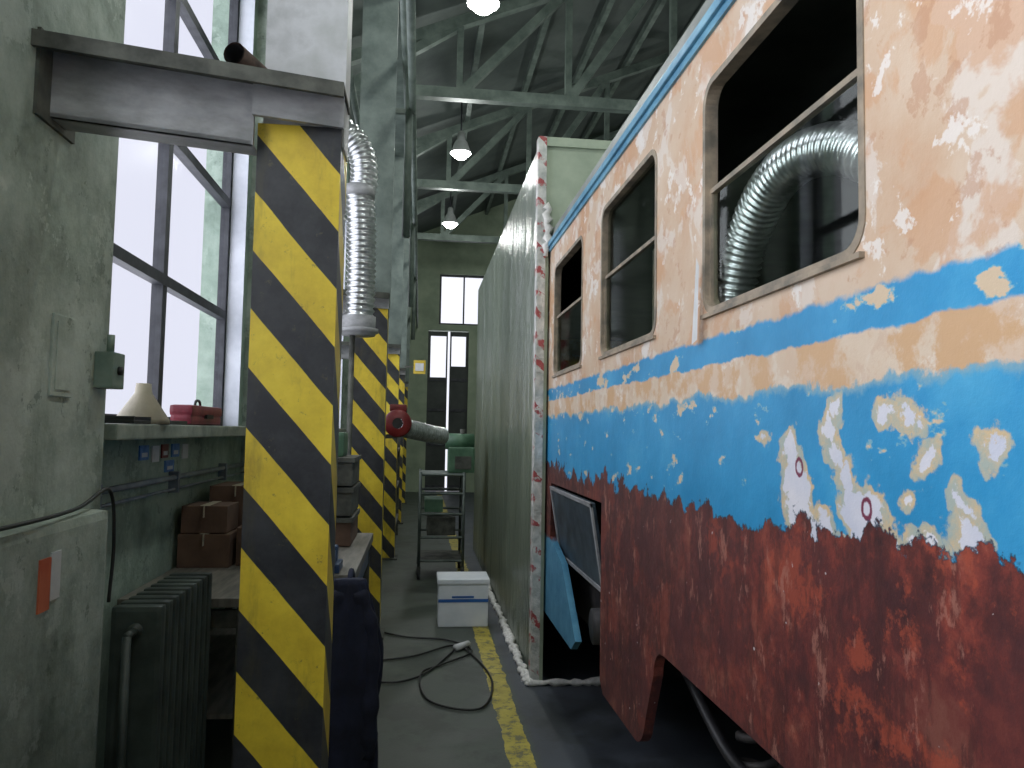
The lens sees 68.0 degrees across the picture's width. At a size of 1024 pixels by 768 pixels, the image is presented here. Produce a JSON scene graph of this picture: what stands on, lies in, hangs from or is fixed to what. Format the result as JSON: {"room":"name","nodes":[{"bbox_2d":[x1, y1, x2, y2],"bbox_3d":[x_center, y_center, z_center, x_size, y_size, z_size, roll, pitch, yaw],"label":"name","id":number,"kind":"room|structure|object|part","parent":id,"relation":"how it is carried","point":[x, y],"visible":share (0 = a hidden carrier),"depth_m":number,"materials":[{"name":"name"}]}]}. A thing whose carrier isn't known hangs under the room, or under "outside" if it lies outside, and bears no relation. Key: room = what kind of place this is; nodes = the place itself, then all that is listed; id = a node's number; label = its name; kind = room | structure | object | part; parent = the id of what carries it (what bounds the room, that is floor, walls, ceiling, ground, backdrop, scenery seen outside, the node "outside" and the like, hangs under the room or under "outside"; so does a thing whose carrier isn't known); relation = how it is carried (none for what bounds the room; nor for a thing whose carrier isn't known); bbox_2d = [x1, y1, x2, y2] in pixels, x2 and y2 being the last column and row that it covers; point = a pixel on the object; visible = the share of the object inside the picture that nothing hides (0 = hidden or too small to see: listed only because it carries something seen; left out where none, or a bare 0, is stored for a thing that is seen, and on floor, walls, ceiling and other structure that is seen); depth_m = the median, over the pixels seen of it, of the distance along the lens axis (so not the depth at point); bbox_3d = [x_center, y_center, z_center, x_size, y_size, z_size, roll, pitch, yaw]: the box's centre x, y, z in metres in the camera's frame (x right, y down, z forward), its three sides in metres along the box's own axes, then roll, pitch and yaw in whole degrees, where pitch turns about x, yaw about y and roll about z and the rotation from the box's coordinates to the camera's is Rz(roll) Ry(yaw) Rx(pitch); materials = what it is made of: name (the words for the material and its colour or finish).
{"room":"train repair workshop","nodes":[
{"label":"train repair workshop","id":0,"kind":"room"},
{"bbox_2d":[0,0,350,767],"bbox_3d":[-1.980,-1.367,5.897,0.615,6.600,28.000,1,-4,-7],"label":"wall","id":1,"kind":"structure","parent":0,"point":[58,196],"depth_m":2.24,"materials":[{"name":"green paint"}]},
{"bbox_2d":[36,550,61,614],"bbox_3d":[-1.252,0.533,2.055,0.006,0.150,0.120,1,-4,-7],"label":"label","id":2,"kind":"object","parent":1,"relation":"attached to","point":[49,569],"visible":1,"depth_m":2.04,"materials":[{"name":"paper"}]},
{"bbox_2d":[0,487,115,601],"bbox_3d":[-1.261,0.510,2.029,0.030,0.394,1.189,2,-4,-10],"label":"hanging cable","id":3,"kind":"object","parent":1,"relation":"attached to","point":[40,519],"visible":1,"depth_m":2.46,"materials":[{"name":"black rubber"}]},
{"bbox_2d":[47,313,75,397],"bbox_3d":[-1.334,-0.082,2.254,0.013,0.240,0.140,1,-4,-7],"label":"wall plate","id":4,"kind":"object","parent":1,"relation":"attached to","point":[63,328],"visible":1,"depth_m":2.24,"materials":[{"name":"paint"}]},
{"bbox_2d":[93,334,124,388],"bbox_3d":[-1.337,-0.074,2.536,0.070,0.180,0.100,1,-4,-7],"label":"junction box","id":5,"kind":"object","parent":1,"relation":"attached to","point":[109,365],"visible":1,"depth_m":2.49,"materials":[{"name":"green metal"}]},
{"bbox_2d":[138,443,187,471],"bbox_3d":[-1.789,0.383,3.921,0.009,0.145,0.750,1,-4,-7],"label":"power socket","id":6,"kind":"object","parent":1,"relation":"attached to","point":[143,453],"visible":1,"depth_m":3.91,"materials":[{"name":"plastic"}]},
{"bbox_2d":[100,462,244,509],"bbox_3d":[-1.789,0.520,4.069,0.050,0.110,3.040,1,-4,-7],"label":"conduit","id":7,"kind":"object","parent":1,"relation":"attached to","point":[174,477],"visible":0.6,"depth_m":3.99,"materials":[{"name":"grey metal"}]},
{"bbox_2d":[104,423,245,439],"bbox_3d":[-1.763,0.256,4.154,0.330,0.060,2.890,1,-4,-7],"label":"window sill","id":8,"kind":"structure","parent":1,"relation":"attached to","point":[112,431],"depth_m":3.25,"materials":[{"name":"paint"}]},
{"bbox_2d":[104,416,150,423],"bbox_3d":[-1.521,0.142,3.010,0.110,0.029,0.190,1,-4,-7],"label":"tray","id":9,"kind":"object","parent":8,"relation":"on","point":[108,419],"visible":0.85,"depth_m":2.92,"materials":[{"name":"metal"}]},
{"bbox_2d":[117,383,169,423],"bbox_3d":[-1.572,0.083,3.234,0.220,0.170,0.220,1,-4,-7],"label":"funnel","id":10,"kind":"object","parent":8,"relation":"on","point":[142,403],"visible":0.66,"depth_m":3.19,"materials":[{"name":"beige plastic"}]},
{"bbox_2d":[168,420,186,424],"bbox_3d":[-1.572,0.178,3.506,0.070,0.018,0.250,1,-4,-7],"label":"strip","id":11,"kind":"object","parent":8,"relation":"on","point":[171,421],"visible":0.7,"depth_m":3.50,"materials":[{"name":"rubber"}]},
{"bbox_2d":[170,399,221,424],"bbox_3d":[-1.636,0.146,3.964,0.120,0.133,0.570,1,-4,-7],"label":"tool case","id":12,"kind":"object","parent":8,"relation":"on","point":[194,414],"visible":0.98,"depth_m":3.78,"materials":[{"name":"red plastic"}]},
{"bbox_2d":[105,0,254,425],"bbox_3d":[-1.870,-1.519,4.254,0.172,3.500,2.700,1,-4,-7],"label":"window","id":13,"kind":"structure","parent":1,"relation":"in","point":[235,218],"depth_m":5.31,"materials":[{"name":"paint"}]},
{"bbox_2d":[31,27,349,155],"bbox_3d":[-0.919,-0.834,2.285,0.869,0.240,0.257,2,-4,-17],"label":"beam","id":14,"kind":"structure","parent":1,"relation":"attached to","point":[82,84],"depth_m":2.23,"materials":[{"name":"grey metal"}]},
{"bbox_2d":[223,42,267,68],"bbox_3d":[-0.805,-0.971,2.317,0.068,0.068,0.158,0,-4,12],"label":"pipe offcut","id":15,"kind":"object","parent":14,"relation":"on","point":[234,52],"visible":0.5,"depth_m":2.26,"materials":[{"name":"brown metal"}]},
{"bbox_2d":[339,221,346,427],"bbox_3d":[-2.761,-1.076,11.536,0.172,3.500,2.400,1,-4,-7],"label":"window","id":16,"kind":"structure","parent":1,"relation":"in","point":[345,221],"depth_m":12.69,"materials":[{"name":"paint"}]},
{"bbox_2d":[342,289,389,315],"bbox_3d":[-1.355,-0.618,5.852,0.869,0.240,0.257,2,-4,-17],"label":"beam","id":17,"kind":"structure","parent":1,"relation":"attached to","point":[381,301],"depth_m":5.89,"materials":[{"name":"grey metal"}]},
{"bbox_2d":[341,341,400,358],"bbox_3d":[-1.792,-0.401,9.419,0.869,0.240,0.257,2,-4,-17],"label":"beam","id":18,"kind":"structure","parent":1,"relation":"attached to","point":[392,348],"depth_m":9.33,"materials":[{"name":"grey metal"}]},
{"bbox_2d":[399,368,405,374],"bbox_3d":[-2.228,-0.184,12.986,0.869,0.240,0.257,2,-4,-17],"label":"beam","id":19,"kind":"structure","parent":1,"relation":"attached to","point":[402,370],"depth_m":13.06,"materials":[{"name":"grey metal"}]},
{"bbox_2d":[405,360,425,373],"bbox_3d":[-1.640,-0.288,12.842,0.350,0.230,0.030,1,-4,-7],"label":"warning sign","id":20,"kind":"object","parent":19,"relation":"attached to","point":[419,365],"visible":1,"depth_m":12.84,"materials":[{"name":"paper"}]},
{"bbox_2d":[405,199,516,491],"bbox_3d":[2.674,-1.803,20.774,13.800,9.500,0.300,1,-4,-7],"label":"wall","id":21,"kind":"structure","parent":0,"point":[435,258],"depth_m":20.09,"materials":[{"name":"green paint"}]},
{"bbox_2d":[425,331,468,490],"bbox_3d":[-1.717,0.709,20.029,1.070,4.200,0.090,1,-4,-7],"label":"door","id":22,"kind":"structure","parent":21,"relation":"in","point":[458,376],"depth_m":20.02,"materials":[{"name":"black metal"}]},
{"bbox_2d":[439,274,483,325],"bbox_3d":[-1.288,-2.228,20.295,1.300,1.350,0.060,1,-4,-7],"label":"window","id":23,"kind":"structure","parent":21,"relation":"in","point":[441,275],"depth_m":20.25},
{"bbox_2d":[204,491,771,767],"bbox_3d":[4.454,2.188,6.468,14.100,0.200,28.600,1,-4,-7],"label":"floor","id":24,"kind":"structure","parent":0,"point":[521,725],"depth_m":4.45,"materials":[{"name":"concrete"}]},
{"bbox_2d":[104,572,211,767],"bbox_3d":[-1.330,1.269,2.862,0.170,0.980,0.774,1,-4,-7],"label":"radiator","id":25,"kind":"object","parent":24,"relation":"on","point":[156,715],"visible":1,"depth_m":2.67,"materials":[{"name":"metal"}]},
{"bbox_2d":[117,563,239,767],"bbox_3d":[-1.566,1.425,4.289,0.570,0.840,1.950,1,-4,-7],"label":"workbench","id":26,"kind":"object","parent":24,"relation":"on","point":[225,581],"visible":0.12,"depth_m":3.68,"materials":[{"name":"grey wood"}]},
{"bbox_2d":[177,528,236,567],"bbox_3d":[-1.675,0.904,4.210,0.270,0.182,0.304,1,-4,-7],"label":"cardboard box","id":27,"kind":"object","parent":26,"relation":"on","point":[194,550],"visible":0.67,"depth_m":4.08,"materials":[{"name":"brown cardboard"}]},
{"bbox_2d":[181,501,238,532],"bbox_3d":[-1.677,0.738,4.219,0.240,0.148,0.284,1,-4,-7],"label":"cardboard box","id":28,"kind":"object","parent":27,"relation":"on","point":[214,516],"visible":0.97,"depth_m":4.11,"materials":[{"name":"brown cardboard"}]},
{"bbox_2d":[235,525,241,565],"bbox_3d":[-1.436,0.898,4.279,0.180,0.212,0.264,1,-4,-7],"label":"cardboard box","id":29,"kind":"object","parent":26,"relation":"on","point":[239,529],"visible":0.19,"depth_m":4.16,"materials":[{"name":"brown cardboard"}]},
{"bbox_2d":[209,481,243,526],"bbox_3d":[-1.664,0.819,4.680,0.300,0.412,0.424,1,-4,-7],"label":"cardboard box","id":30,"kind":"object","parent":29,"relation":"on","point":[229,491],"visible":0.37,"depth_m":4.50,"materials":[{"name":"brown cardboard"}]},
{"bbox_2d":[233,0,352,767],"bbox_3d":[-0.679,-0.797,2.489,0.330,5.080,0.280,1,-4,-7],"label":"steel column","id":31,"kind":"structure","parent":24,"relation":"on","point":[282,718],"depth_m":2.34,"materials":[{"name":"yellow paint"}]},
{"bbox_2d":[334,533,372,586],"bbox_3d":[-1.000,1.364,4.034,0.410,0.950,1.400,1,-4,-7],"label":"workbench","id":32,"kind":"object","parent":24,"relation":"on","point":[356,556],"visible":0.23,"depth_m":4.07,"materials":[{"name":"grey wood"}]},
{"bbox_2d":[334,545,342,572],"bbox_3d":[-0.837,0.796,3.427,0.120,0.108,0.291,1,-4,-7],"label":"vise","id":33,"kind":"object","parent":32,"relation":"on","point":[338,565],"visible":0.29,"depth_m":3.46,"materials":[{"name":"blue metal"}]},
{"bbox_2d":[335,432,361,545],"bbox_3d":[-1.044,0.594,4.428,0.280,0.625,0.520,1,-4,-7],"label":"crate","id":34,"kind":"object","parent":32,"relation":"on","point":[347,513],"visible":0.4,"depth_m":4.20,"materials":[{"name":"plastic"}]},
{"bbox_2d":[328,568,383,767],"bbox_3d":[-0.675,1.221,3.188,0.264,0.864,0.271,-1,-4,31],"label":"jacket","id":35,"kind":"object","parent":32,"relation":"hanging from","point":[357,642],"visible":0.63,"depth_m":3.13,"materials":[{"name":"blue fabric"}]},
{"bbox_2d":[342,119,377,454],"bbox_3d":[-1.335,-0.058,5.492,0.706,3.958,0.280,1,-4,-7],"label":"duct","id":36,"kind":"object","parent":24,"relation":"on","point":[358,321],"visible":0.72,"depth_m":5.50,"materials":[{"name":"metal"}]},
{"bbox_2d":[351,0,398,639],"bbox_3d":[-1.115,-0.580,6.056,0.330,5.080,0.280,1,-4,-7],"label":"steel column","id":37,"kind":"structure","parent":24,"relation":"on","point":[380,17],"depth_m":5.99,"materials":[{"name":"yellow paint"}]},
{"bbox_2d":[395,0,409,248],"bbox_3d":[-1.034,-3.299,6.155,0.260,0.360,27.850,1,-4,-7],"label":"beam","id":38,"kind":"structure","parent":37,"relation":"on","point":[400,119],"depth_m":8.07,"materials":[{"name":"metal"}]},
{"bbox_2d":[382,156,403,559],"bbox_3d":[-1.551,-0.364,9.622,0.330,5.080,0.280,1,-4,-7],"label":"steel column","id":39,"kind":"structure","parent":24,"relation":"on","point":[395,311],"depth_m":9.53,"materials":[{"name":"metal"}]},
{"bbox_2d":[395,437,400,534],"bbox_3d":[-1.952,1.302,10.885,0.640,1.900,1.440,1,-4,-7],"label":"pillar","id":40,"kind":"structure","parent":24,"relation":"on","point":[399,438],"depth_m":11.57,"materials":[{"name":"metal"}]},
{"bbox_2d":[398,238,408,523],"bbox_3d":[-1.988,-0.147,13.189,0.330,5.080,0.280,1,-4,-7],"label":"steel column","id":41,"kind":"structure","parent":24,"relation":"on","point":[406,240],"depth_m":13.14,"materials":[{"name":"metal"}]},
{"bbox_2d":[402,277,410,503],"bbox_3d":[-2.424,0.070,16.756,0.330,5.080,0.280,1,-4,-7],"label":"steel column","id":42,"kind":"structure","parent":24,"relation":"on","point":[409,308],"depth_m":16.66,"materials":[{"name":"metal"}]},
{"bbox_2d":[350,0,417,339],"bbox_3d":[-1.771,-1.834,11.956,0.560,1.900,15.900,1,-4,-7],"label":"wall","id":43,"kind":"structure","parent":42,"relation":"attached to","point":[407,7],"depth_m":6.35,"materials":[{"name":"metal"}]},
{"bbox_2d":[381,632,492,710],"bbox_3d":[-0.513,1.850,4.519,0.860,0.051,3.108,1,-4,-7],"label":"cable","id":44,"kind":"object","parent":24,"relation":"on","point":[466,644],"visible":0.88,"depth_m":5.24,"materials":[{"name":"rubber"}]},
{"bbox_2d":[416,469,465,579],"bbox_3d":[-0.800,1.546,8.513,0.510,1.145,0.760,1,-4,-7],"label":"trolley","id":45,"kind":"object","parent":24,"relation":"on","point":[438,522],"visible":0.98,"depth_m":8.27,"materials":[{"name":"metal"}]},
{"bbox_2d":[445,429,474,472],"bbox_3d":[-0.590,0.750,8.562,0.320,0.483,0.400,1,-4,-7],"label":"machine","id":46,"kind":"object","parent":45,"relation":"on","point":[461,450],"visible":0.93,"depth_m":8.39,"materials":[{"name":"green metal"}]},
{"bbox_2d":[436,572,489,626],"bbox_3d":[-0.419,1.805,6.389,0.430,0.385,0.360,1,-4,-7],"label":"container","id":47,"kind":"object","parent":24,"relation":"on","point":[462,597],"visible":1,"depth_m":6.22,"materials":[{"name":"plastic"}]},
{"bbox_2d":[473,136,611,686],"bbox_3d":[1.507,0.348,7.836,3.512,3.578,5.596,1,-4,-7],"label":"booth","id":48,"kind":"object","parent":24,"relation":"on","point":[509,523],"visible":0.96,"depth_m":5.74,"materials":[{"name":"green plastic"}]},
{"bbox_2d":[543,0,1023,767],"bbox_3d":[1.829,0.158,2.485,2.625,3.260,14.560,1,-4,-7],"label":"coach","id":49,"kind":"object","parent":24,"relation":"on","point":[784,470],"visible":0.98,"depth_m":1.71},
{"bbox_3d":[0.662,0.031,3.107,0.028,1.312,0.528,1,-4,-7],"label":"seat frame","id":50,"kind":"part","parent":49,"relation":"part of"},
{"bbox_3d":[-1.759,1.298,7.578,0.430,1.500,1.200,1,-4,-7],"label":"cabinet","id":51,"kind":"object","parent":24,"relation":"on","visible":0},
{"bbox_2d":[385,404,448,444],"bbox_3d":[-0.967,0.411,7.491,0.531,0.394,1.238,-2,-4,37],"label":"exhaust fan","id":52,"kind":"object","parent":51,"relation":"on","point":[399,423],"visible":0.98,"depth_m":7.18,"materials":[{"name":"red paint"}]},
{"bbox_2d":[349,52,668,193],"bbox_3d":[3.819,-4.820,13.881,13.284,3.136,0.120,1,-4,-7],"label":"roof truss","id":53,"kind":"object","parent":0,"point":[425,143],"depth_m":13.30,"materials":[{"name":"grey metal"}]},
{"bbox_2d":[351,0,676,113],"bbox_3d":[4.256,-5.037,10.314,13.284,3.136,0.120,1,-4,-7],"label":"roof truss","id":54,"kind":"object","parent":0,"point":[429,36],"depth_m":9.71,"materials":[{"name":"grey metal"}]},
{"bbox_2d":[417,129,619,243],"bbox_3d":[3.383,-4.604,17.448,13.284,3.136,0.120,1,-4,-7],"label":"roof truss","id":55,"kind":"object","parent":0,"point":[423,204],"depth_m":16.81,"materials":[{"name":"grey metal"}]},
{"bbox_2d":[350,0,703,232],"bbox_3d":[4.589,-5.551,6.955,14.100,3.132,28.600,1,-4,-7],"label":"ceiling","id":56,"kind":"structure","parent":0,"point":[436,66],"depth_m":12.73,"materials":[{"name":"grey metal"}]},
{"bbox_2d":[442,156,457,228],"bbox_3d":[-1.192,-3.786,14.820,0.310,1.516,0.310,1,-4,-7],"label":"lamp","id":57,"kind":"object","parent":56,"relation":"hanging from","point":[450,221],"visible":0.96,"depth_m":14.71,"materials":[{"name":"grey paint"}]},
{"bbox_2d":[450,57,470,159],"bbox_3d":[-0.731,-4.015,11.055,0.310,1.516,0.310,1,-4,-7],"label":"lamp","id":58,"kind":"object","parent":56,"relation":"hanging from","point":[460,150],"visible":0.99,"depth_m":10.95,"materials":[{"name":"grey paint"}]},
{"bbox_2d":[467,0,499,15],"bbox_3d":[-0.258,-4.250,7.191,0.310,1.516,0.310,1,-4,-7],"label":"lamp","id":59,"kind":"object","parent":56,"relation":"hanging from","point":[481,7],"visible":1,"depth_m":7.10,"materials":[{"name":"white glass"}]},
{"bbox_2d":[349,0,705,214],"bbox_3d":[4.315,-5.508,6.918,12.430,2.807,28.000,1,-4,-7],"label":"roof beams","id":60,"kind":"structure","parent":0,"point":[608,5],"depth_m":12.66,"materials":[{"name":"grey metal"}]}
]}

